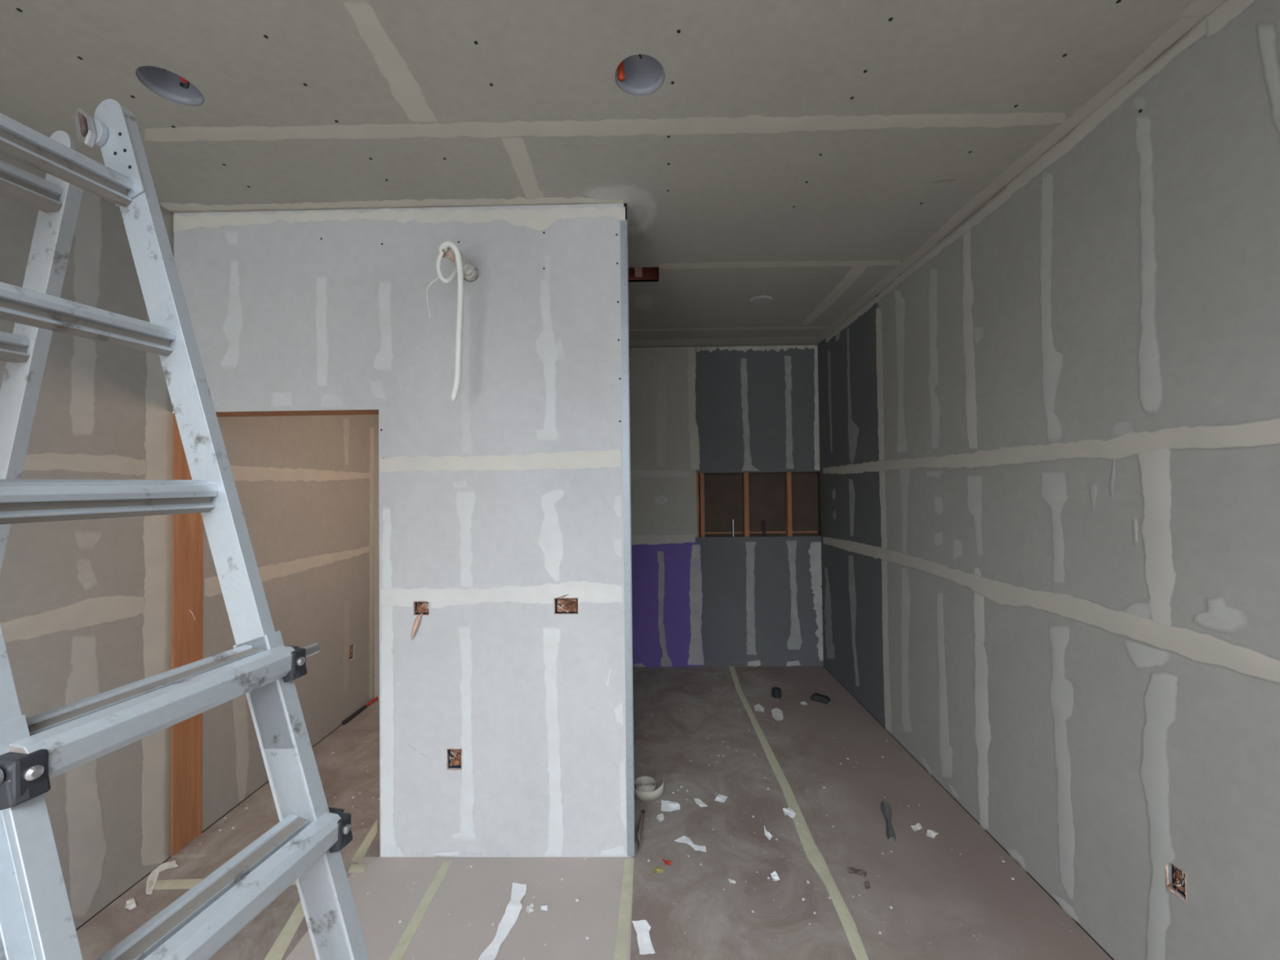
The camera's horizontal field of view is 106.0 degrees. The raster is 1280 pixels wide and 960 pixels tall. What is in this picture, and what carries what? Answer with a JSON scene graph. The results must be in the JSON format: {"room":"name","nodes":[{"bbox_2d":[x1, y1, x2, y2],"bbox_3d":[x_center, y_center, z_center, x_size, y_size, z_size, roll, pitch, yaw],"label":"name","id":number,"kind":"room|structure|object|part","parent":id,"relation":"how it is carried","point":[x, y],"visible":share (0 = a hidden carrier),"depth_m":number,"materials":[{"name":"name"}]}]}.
{"room":"room under construction","nodes":[
{"label":"room under construction","id":0,"kind":"room"},
{"bbox_2d":[0,111,374,928],"bbox_3d":[-2.244,0.217,0.758,0.016,3.045,6.450,-1,-1,1],"label":"wall","id":1,"kind":"structure","parent":0,"point":[86,605],"depth_m":2.11,"materials":[{"name":"paint"}]},
{"bbox_2d":[75,856,171,930],"bbox_3d":[-2.234,1.723,-0.118,0.002,0.005,4.750,-1,-1,1],"label":"trim","id":2,"kind":"structure","parent":1,"relation":"attached to","point":[171,856],"depth_m":2.03,"materials":[{"name":"black paint"}]},
{"bbox_2d":[171,412,203,856],"bbox_3d":[-2.225,0.723,2.354,0.040,2.087,0.151,-1,-1,1],"label":"door frame","id":3,"kind":"structure","parent":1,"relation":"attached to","point":[187,528],"depth_m":2.34,"materials":[{"name":"brown wood"}]},
{"bbox_2d":[202,724,342,832],"bbox_3d":[-2.181,1.777,3.175,0.002,0.006,1.523,-1,-1,1],"label":"trim","id":4,"kind":"structure","parent":1,"relation":"attached to","point":[341,724],"depth_m":2.68,"materials":[{"name":"black paint"}]},
{"bbox_2d":[349,643,354,660],"bbox_3d":[-2.203,1.300,3.643,0.058,0.115,0.066,-1,-1,1],"label":"electrical box","id":5,"kind":"object","parent":1,"relation":"attached to","point":[351,646],"visible":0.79,"depth_m":3.66,"materials":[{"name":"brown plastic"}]},
{"bbox_2d":[373,414,379,699],"bbox_3d":[-1.193,0.259,3.952,1.988,3.045,0.013,-1,-1,1],"label":"wall","id":6,"kind":"structure","parent":0,"point":[376,566],"depth_m":3.96,"materials":[{"name":"paint"}]},
{"bbox_2d":[173,203,635,857],"bbox_3d":[-1.186,0.232,2.343,2.285,3.045,0.159,-1,-1,1],"label":"wall partition","id":7,"kind":"structure","parent":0,"point":[500,501],"depth_m":2.26,"materials":[{"name":"grey paint"}]},
{"bbox_2d":[215,409,378,417],"bbox_3d":[-1.726,-0.344,2.363,0.984,0.038,0.141,-1,-1,1],"label":"header board","id":8,"kind":"object","parent":7,"relation":"attached to","point":[342,411],"visible":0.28,"depth_m":2.36,"materials":[{"name":"brown wood"}]},
{"bbox_2d":[411,600,429,639],"bbox_3d":[-1.023,0.654,2.270,0.077,0.178,0.079,-1,-1,1],"label":"electrical box","id":9,"kind":"object","parent":7,"relation":"attached to","point":[421,607],"visible":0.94,"depth_m":2.26,"materials":[{"name":"brown plastic"}]},
{"bbox_2d":[426,240,478,400],"bbox_3d":[-0.848,-0.686,2.193,0.174,0.687,0.299,-1,-1,1],"label":"bundle","id":10,"kind":"object","parent":7,"relation":"attached to","point":[466,269],"visible":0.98,"depth_m":2.09,"materials":[{"name":"plastic"}]},
{"bbox_2d":[446,747,462,771],"bbox_3d":[-0.864,1.300,2.265,0.073,0.105,0.061,-1,-1,1],"label":"electrical box","id":11,"kind":"object","parent":7,"relation":"attached to","point":[454,755],"visible":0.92,"depth_m":2.26,"materials":[{"name":"brown plastic"}]},
{"bbox_2d":[553,594,577,615],"bbox_3d":[-0.344,0.581,2.269,0.115,0.098,0.061,-1,-1,1],"label":"electrical box","id":12,"kind":"object","parent":7,"relation":"attached to","point":[562,605],"visible":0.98,"depth_m":2.26,"materials":[{"name":"brown plastic"}]},
{"bbox_2d":[619,219,635,856],"bbox_3d":[-0.059,0.255,2.261,0.035,2.961,0.033,-1,-1,1],"label":"bead","id":13,"kind":"object","parent":7,"relation":"attached to","point":[623,224],"visible":1,"depth_m":2.25,"materials":[{"name":"white metal"}]},
{"bbox_2d":[75,666,1111,959],"bbox_3d":[-0.371,1.732,1.029,4.288,0.020,7.304,-1,-1,1],"label":"floor","id":14,"kind":"structure","parent":0,"point":[968,905],"depth_m":2.17,"materials":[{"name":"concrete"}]},
{"bbox_2d":[124,897,136,910],"bbox_3d":[-2.110,1.755,1.995,0.080,0.006,0.030,-1,-1,37],"label":"chip","id":15,"kind":"object","parent":14,"relation":"on","point":[131,904],"visible":1,"depth_m":1.99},
{"bbox_2d":[146,860,178,894],"bbox_3d":[-2.120,1.758,2.130,0.098,0.007,0.215,0,-1,-31],"label":"paper scrap","id":16,"kind":"object","parent":14,"relation":"on","point":[153,876],"visible":1,"depth_m":2.16,"materials":[{"name":"white paper"}]},
{"bbox_2d":[0,98,369,959],"bbox_3d":[-1.064,0.505,0.781,1.689,2.472,0.459,-1,-1,11],"label":"ladder","id":17,"kind":"object","parent":14,"relation":"on","point":[37,922],"visible":1,"depth_m":0.82,"materials":[{"name":"metal"}]},
{"bbox_3d":[-0.730,0.362,0.554,0.734,2.145,0.024,-1,-1,9],"label":"rail","id":18,"kind":"part","parent":17,"relation":"part of","materials":[{"name":"metal"}]},
{"bbox_3d":[-0.690,0.343,0.540,0.032,0.037,0.032,-1,-1,11],"label":"bracket leg","id":19,"kind":"part","parent":17,"relation":"part of","materials":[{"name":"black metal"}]},
{"bbox_3d":[-0.524,0.998,0.511,0.525,1.453,0.030,-1,-1,9],"label":"rail","id":20,"kind":"part","parent":17,"relation":"part of","materials":[{"name":"metal"}]},
{"bbox_3d":[-1.426,0.400,1.011,0.683,2.074,0.024,-1,-1,13],"label":"rail","id":21,"kind":"part","parent":17,"relation":"part of","materials":[{"name":"metal"}]},
{"bbox_3d":[-1.048,-0.667,0.911,0.037,0.074,0.013,-1,-1,10],"label":"hinge lever","id":22,"kind":"part","parent":17,"relation":"part of","materials":[{"name":"metal"}]},
{"bbox_3d":[-0.993,-0.626,0.919,0.119,0.207,0.005,-1,-1,10],"label":"hinge plate","id":23,"kind":"part","parent":17,"relation":"part of","materials":[{"name":"metal"}]},
{"bbox_3d":[-0.671,0.363,0.868,0.734,2.145,0.024,-1,-1,9],"label":"rail","id":24,"kind":"part","parent":17,"relation":"part of","materials":[{"name":"metal"}]},
{"bbox_3d":[-0.626,0.344,0.873,0.032,0.037,0.032,-1,-1,11],"label":"bracket leg","id":25,"kind":"part","parent":17,"relation":"part of","materials":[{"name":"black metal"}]},
{"bbox_3d":[-0.464,0.999,0.829,0.525,1.453,0.030,-1,-1,9],"label":"rail","id":26,"kind":"part","parent":17,"relation":"part of","materials":[{"name":"metal"}]},
{"bbox_3d":[-0.532,0.634,0.854,0.032,0.037,0.032,-1,-1,11],"label":"bracket leg","id":27,"kind":"part","parent":17,"relation":"part of","materials":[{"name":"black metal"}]},
{"bbox_2d":[148,878,296,889],"bbox_3d":[-1.792,1.756,2.102,0.725,0.003,0.057,-1,-1,-2],"label":"tape","id":28,"kind":"object","parent":14,"relation":"on","point":[173,883],"visible":0.35,"depth_m":2.10,"materials":[{"name":"beige paper"}]},
{"bbox_2d":[263,900,304,959],"bbox_3d":[-1.349,1.746,1.816,0.065,0.004,0.544,-1,-1,-11],"label":"tape","id":29,"kind":"object","parent":14,"relation":"on","point":[277,950],"visible":0.67,"depth_m":1.85,"materials":[{"name":"beige paper"}]},
{"bbox_2d":[348,863,368,872],"bbox_3d":[-1.275,1.751,2.174,0.080,0.003,0.050,-1,-1,-2],"label":"tape","id":30,"kind":"object","parent":14,"relation":"on","point":[358,868],"visible":1,"depth_m":2.17,"materials":[{"name":"beige paper"}]},
{"bbox_2d":[342,696,377,724],"bbox_3d":[-2.148,1.777,3.918,0.029,0.029,0.819,-1,-1,2],"label":"bar","id":31,"kind":"object","parent":14,"relation":"on","point":[344,722],"visible":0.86,"depth_m":3.67,"materials":[{"name":"black metal"}]},
{"bbox_2d":[351,819,377,863],"bbox_3d":[-1.328,1.755,2.351,0.052,0.003,0.314,-1,-1,-10],"label":"tape","id":32,"kind":"object","parent":14,"relation":"on","point":[361,852],"visible":1,"depth_m":2.31,"materials":[{"name":"beige paper"}]},
{"bbox_2d":[388,861,452,959],"bbox_3d":[-0.886,1.741,1.852,0.047,0.003,0.716,-1,-1,1],"label":"tape","id":33,"kind":"object","parent":14,"relation":"on","point":[405,940],"visible":1,"depth_m":1.93,"materials":[{"name":"beige paper"}]},
{"bbox_2d":[478,882,526,959],"bbox_3d":[-0.526,1.734,1.902,0.086,0.007,0.356,-1,-1,6],"label":"paper scrap","id":34,"kind":"object","parent":14,"relation":"on","point":[513,908],"visible":1,"depth_m":1.90,"materials":[{"name":"white paper"}]},
{"bbox_2d":[524,902,533,913],"bbox_3d":[-0.445,1.733,1.950,0.040,0.009,0.033,0,-1,-32],"label":"chip","id":35,"kind":"object","parent":14,"relation":"on","point":[530,908],"visible":1,"depth_m":1.95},
{"bbox_2d":[540,905,547,911],"bbox_3d":[-0.389,1.735,1.953,0.032,0.004,0.022,-1,-1,1],"label":"chip","id":36,"kind":"object","parent":14,"relation":"on","point":[545,907],"visible":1,"depth_m":1.95,"materials":[{"name":"white paper"}]},
{"bbox_2d":[613,858,634,959],"bbox_3d":[-0.066,1.731,1.847,0.047,0.003,0.725,-1,-1,3],"label":"tape","id":37,"kind":"object","parent":14,"relation":"on","point":[622,935],"visible":1,"depth_m":1.93,"materials":[{"name":"beige paper"}]},
{"bbox_2d":[637,809,644,853],"bbox_3d":[0.003,1.696,2.393,0.020,0.088,0.302,-1,-1,5],"label":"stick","id":38,"kind":"object","parent":14,"relation":"on","point":[642,811],"visible":1,"depth_m":2.37,"materials":[{"name":"wood"}]},
{"bbox_2d":[631,920,654,954],"bbox_3d":[0.017,1.727,1.825,0.066,0.006,0.150,0,-1,-12],"label":"paper scrap","id":39,"kind":"object","parent":14,"relation":"on","point":[642,927],"visible":1,"depth_m":1.82,"materials":[{"name":"white paper"}]},
{"bbox_2d":[634,772,664,800],"bbox_3d":[0.053,1.704,2.686,0.168,0.078,0.143,-1,-1,1],"label":"tape roll","id":40,"kind":"object","parent":14,"relation":"on","point":[644,786],"visible":1,"depth_m":2.65,"materials":[{"name":"beige paper"}]},
{"bbox_2d":[652,866,663,873],"bbox_3d":[0.079,1.731,2.143,0.051,0.006,0.034,-1,-1,-7],"label":"scrap","id":41,"kind":"object","parent":14,"relation":"on","point":[659,869],"visible":1,"depth_m":2.14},
{"bbox_2d":[657,813,663,822],"bbox_3d":[0.104,1.736,2.478,0.037,0.008,0.060,-1,-1,1],"label":"chip","id":42,"kind":"object","parent":14,"relation":"on","point":[660,817],"visible":1,"depth_m":2.48,"materials":[{"name":"white"}]},
{"bbox_2d":[662,858,671,865],"bbox_3d":[0.117,1.731,2.185,0.051,0.007,0.019,-1,-1,30],"label":"scrap","id":43,"kind":"object","parent":14,"relation":"on","point":[667,862],"visible":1,"depth_m":2.18,"materials":[{"name":"red plastic"}]},
{"bbox_2d":[661,800,679,811],"bbox_3d":[0.163,1.737,2.573,0.104,0.008,0.092,-1,-1,1],"label":"paper scrap","id":44,"kind":"object","parent":14,"relation":"on","point":[666,806],"visible":1,"depth_m":2.57,"materials":[{"name":"white paper"}]},
{"bbox_2d":[674,835,706,852],"bbox_3d":[0.247,1.733,2.298,0.162,0.006,0.056,-1,-1,33],"label":"paper scrap","id":45,"kind":"object","parent":14,"relation":"on","point":[684,839],"visible":1,"depth_m":2.30,"materials":[{"name":"white paper"}]},
{"bbox_2d":[693,798,707,807],"bbox_3d":[0.321,1.736,2.595,0.038,0.006,0.094,0,-1,-33],"label":"paper scrap","id":46,"kind":"object","parent":14,"relation":"on","point":[700,802],"visible":1,"depth_m":2.59,"materials":[{"name":"white paper"}]},
{"bbox_2d":[714,794,728,802],"bbox_3d":[0.443,1.735,2.628,0.056,0.005,0.060,-1,-1,27],"label":"paper scrap","id":47,"kind":"object","parent":14,"relation":"on","point":[719,797],"visible":1,"depth_m":2.63,"materials":[{"name":"white paper"}]},
{"bbox_2d":[728,878,736,884],"bbox_3d":[0.396,1.727,2.075,0.037,0.004,0.018,-1,-1,20],"label":"chip","id":48,"kind":"object","parent":14,"relation":"on","point":[733,881],"visible":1,"depth_m":2.07,"materials":[{"name":"white paper"}]},
{"bbox_2d":[754,703,764,711],"bbox_3d":[0.912,1.747,3.700,0.077,0.007,0.122,-1,-1,1],"label":"chip","id":49,"kind":"object","parent":14,"relation":"on","point":[757,707],"visible":1,"depth_m":3.69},
{"bbox_2d":[764,826,772,839],"bbox_3d":[0.622,1.728,2.361,0.030,0.007,0.098,0,-1,-16],"label":"chip","id":50,"kind":"object","parent":14,"relation":"on","point":[767,833],"visible":1,"depth_m":2.35,"materials":[{"name":"white paper"}]},
{"bbox_2d":[770,871,779,880],"bbox_3d":[0.585,1.724,2.097,0.033,0.008,0.046,-1,-1,-10],"label":"chip","id":51,"kind":"object","parent":14,"relation":"on","point":[775,877],"visible":1,"depth_m":2.10,"materials":[{"name":"white paper"}]},
{"bbox_2d":[772,686,781,697],"bbox_3d":[1.105,1.720,3.900,0.072,0.066,0.072,-1,-1,1],"label":"can","id":52,"kind":"object","parent":14,"relation":"on","point":[776,691],"visible":1,"depth_m":3.88,"materials":[{"name":"metal"}]},
{"bbox_2d":[771,707,783,720],"bbox_3d":[1.024,1.744,3.589,0.082,0.006,0.206,-1,-1,11],"label":"chip","id":53,"kind":"object","parent":14,"relation":"on","point":[777,714],"visible":1,"depth_m":3.59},
{"bbox_2d":[728,666,868,959],"bbox_3d":[0.821,1.740,3.029,0.078,0.004,3.105,-1,-1,1],"label":"tape","id":54,"kind":"object","parent":14,"relation":"on","point":[813,854],"visible":1,"depth_m":2.27,"materials":[{"name":"beige paper"}]},
{"bbox_2d":[782,807,795,817],"bbox_3d":[0.778,1.728,2.508,0.060,0.008,0.082,-1,-1,1],"label":"paper scrap","id":55,"kind":"object","parent":54,"relation":"on","point":[788,811],"visible":1,"depth_m":2.51,"materials":[{"name":"white paper"}]},
{"bbox_2d":[810,693,834,704],"bbox_3d":[1.438,1.722,3.797,0.170,0.050,0.062,-1,-1,36],"label":"tool","id":56,"kind":"object","parent":14,"relation":"on","point":[817,697],"visible":1,"depth_m":3.78,"materials":[{"name":"rubber"}]},
{"bbox_2d":[848,866,866,876],"bbox_3d":[0.955,1.718,2.117,0.077,0.009,0.040,-1,-1,21],"label":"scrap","id":57,"kind":"object","parent":14,"relation":"on","point":[851,870],"visible":1,"depth_m":2.12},
{"bbox_2d":[864,880,871,888],"bbox_3d":[0.966,1.718,2.048,0.023,0.008,0.046,-1,-1,16],"label":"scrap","id":58,"kind":"object","parent":14,"relation":"on","point":[867,883],"visible":1,"depth_m":2.05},
{"bbox_2d":[880,800,895,841],"bbox_3d":[1.254,1.715,2.433,0.052,0.018,0.284,-1,-1,21],"label":"grey offcut","id":59,"kind":"object","parent":14,"relation":"on","point":[886,808],"visible":1,"depth_m":2.44,"materials":[{"name":"plastic"}]},
{"bbox_2d":[911,822,922,831],"bbox_3d":[1.374,1.719,2.389,0.073,0.007,0.035,0,-1,-19],"label":"chip","id":60,"kind":"object","parent":14,"relation":"on","point":[917,826],"visible":1,"depth_m":2.39,"materials":[{"name":"white paper"}]},
{"bbox_2d":[926,829,938,838],"bbox_3d":[1.417,1.718,2.346,0.062,0.007,0.044,0,-1,-41],"label":"chip","id":61,"kind":"object","parent":14,"relation":"on","point":[931,833],"visible":1,"depth_m":2.34,"materials":[{"name":"white paper"}]},
{"bbox_2d":[0,0,1226,347],"bbox_3d":[-0.323,-1.328,1.105,4.018,0.015,7.154,-1,-1,1],"label":"ceiling","id":62,"kind":"structure","parent":0,"point":[804,155],"depth_m":1.71,"materials":[{"name":"paint"}]},
{"bbox_2d":[135,65,204,105],"bbox_3d":[-1.552,-1.361,1.596,0.172,0.120,0.172,-1,-1,1],"label":"recessed light","id":63,"kind":"object","parent":62,"relation":"in","point":[167,84],"visible":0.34,"depth_m":1.64,"materials":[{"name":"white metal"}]},
{"bbox_2d":[614,53,665,95],"bbox_3d":[-0.001,-1.380,1.577,0.172,0.120,0.172,-1,-1,1],"label":"recessed light","id":64,"kind":"object","parent":62,"relation":"in","point":[639,74],"visible":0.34,"depth_m":1.64,"materials":[{"name":"grey metal"}]},
{"bbox_2d":[628,266,659,282],"bbox_3d":[0.001,-1.346,3.042,0.236,0.104,0.207,-1,-1,1],"label":"duct opening","id":65,"kind":"object","parent":62,"relation":"attached to","point":[635,274],"visible":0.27,"depth_m":3.14,"materials":[{"name":"red metal"}]},
{"bbox_2d":[748,295,772,305],"bbox_3d":[0.870,-1.291,3.473,0.167,0.012,0.167,-1,-1,1],"label":"cap","id":66,"kind":"object","parent":62,"relation":"attached to","point":[761,300],"visible":1,"depth_m":3.45,"materials":[{"name":"plastic"}]},
{"bbox_2d":[629,345,823,666],"bbox_3d":[0.857,0.245,4.630,1.910,3.045,0.145,-1,-1,1],"label":"wall","id":67,"kind":"structure","parent":0,"point":[722,414],"depth_m":4.59,"materials":[{"name":"paint"}]},
{"bbox_2d":[696,473,698,537],"bbox_3d":[0.524,0.241,4.649,0.080,0.812,0.086,-1,-1,1],"label":"stud","id":68,"kind":"object","parent":67,"relation":"attached to","point":[697,487],"visible":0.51,"depth_m":4.61,"materials":[{"name":"brown wood"}]},
{"bbox_2d":[698,472,705,537],"bbox_3d":[0.598,0.240,4.648,0.038,0.812,0.086,-1,-1,1],"label":"stud","id":69,"kind":"object","parent":67,"relation":"attached to","point":[701,478],"visible":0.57,"depth_m":4.61,"materials":[{"name":"brown wood"}]},
{"bbox_2d":[731,519,734,537],"bbox_3d":[0.896,0.510,4.632,0.023,0.265,0.023,-1,-1,1],"label":"pipe stub","id":70,"kind":"object","parent":67,"relation":"attached to","point":[732,520],"visible":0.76,"depth_m":4.62,"materials":[{"name":"metal"}]},
{"bbox_2d":[742,472,749,537],"bbox_3d":[1.018,0.235,4.642,0.044,0.812,0.086,-1,-1,1],"label":"stud","id":71,"kind":"object","parent":67,"relation":"attached to","point":[744,475],"visible":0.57,"depth_m":4.60,"materials":[{"name":"brown wood"}]},
{"bbox_2d":[698,530,817,533],"bbox_3d":[1.081,0.509,4.671,1.271,0.016,0.014,-1,-1,1],"label":"batten","id":72,"kind":"object","parent":67,"relation":"attached to","point":[814,531],"visible":0.64,"depth_m":4.66,"materials":[{"name":"brown wood"}]},
{"bbox_2d":[762,520,765,536],"bbox_3d":[1.193,0.514,4.627,0.023,0.249,0.023,-1,-1,1],"label":"pipe stub","id":73,"kind":"object","parent":67,"relation":"attached to","point":[763,522],"visible":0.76,"depth_m":4.62,"materials":[{"name":"black metal"}]},
{"bbox_2d":[784,471,792,536],"bbox_3d":[1.427,0.230,4.635,0.041,0.812,0.086,-1,-1,1],"label":"stud","id":74,"kind":"object","parent":67,"relation":"attached to","point":[788,482],"visible":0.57,"depth_m":4.60,"materials":[{"name":"brown wood"}]},
{"bbox_3d":[1.091,0.234,4.619,1.441,1.212,0.130,-1,-1,1],"label":"bay frame","id":75,"kind":"part","parent":67,"relation":"part of","materials":[{"name":"brown wood"}]},
{"bbox_2d":[817,0,1279,959],"bbox_3d":[1.659,0.175,1.022,0.016,3.045,7.104,-1,-1,1],"label":"wall","id":76,"kind":"structure","parent":0,"point":[1050,444],"depth_m":1.73,"materials":[{"name":"paint"}]},
{"bbox_2d":[822,665,1114,959],"bbox_3d":[1.672,1.694,0.997,0.002,0.006,7.104,-1,-1,1],"label":"trim","id":77,"kind":"structure","parent":76,"relation":"attached to","point":[1111,957],"depth_m":2.42,"materials":[{"name":"black paint"}]},
{"bbox_2d":[1165,862,1186,901],"bbox_3d":[1.697,1.249,1.504,0.061,0.094,0.060,-1,-1,1],"label":"electrical box","id":78,"kind":"object","parent":76,"relation":"attached to","point":[1178,876],"visible":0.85,"depth_m":1.51,"materials":[{"name":"brown plastic"}]}
]}

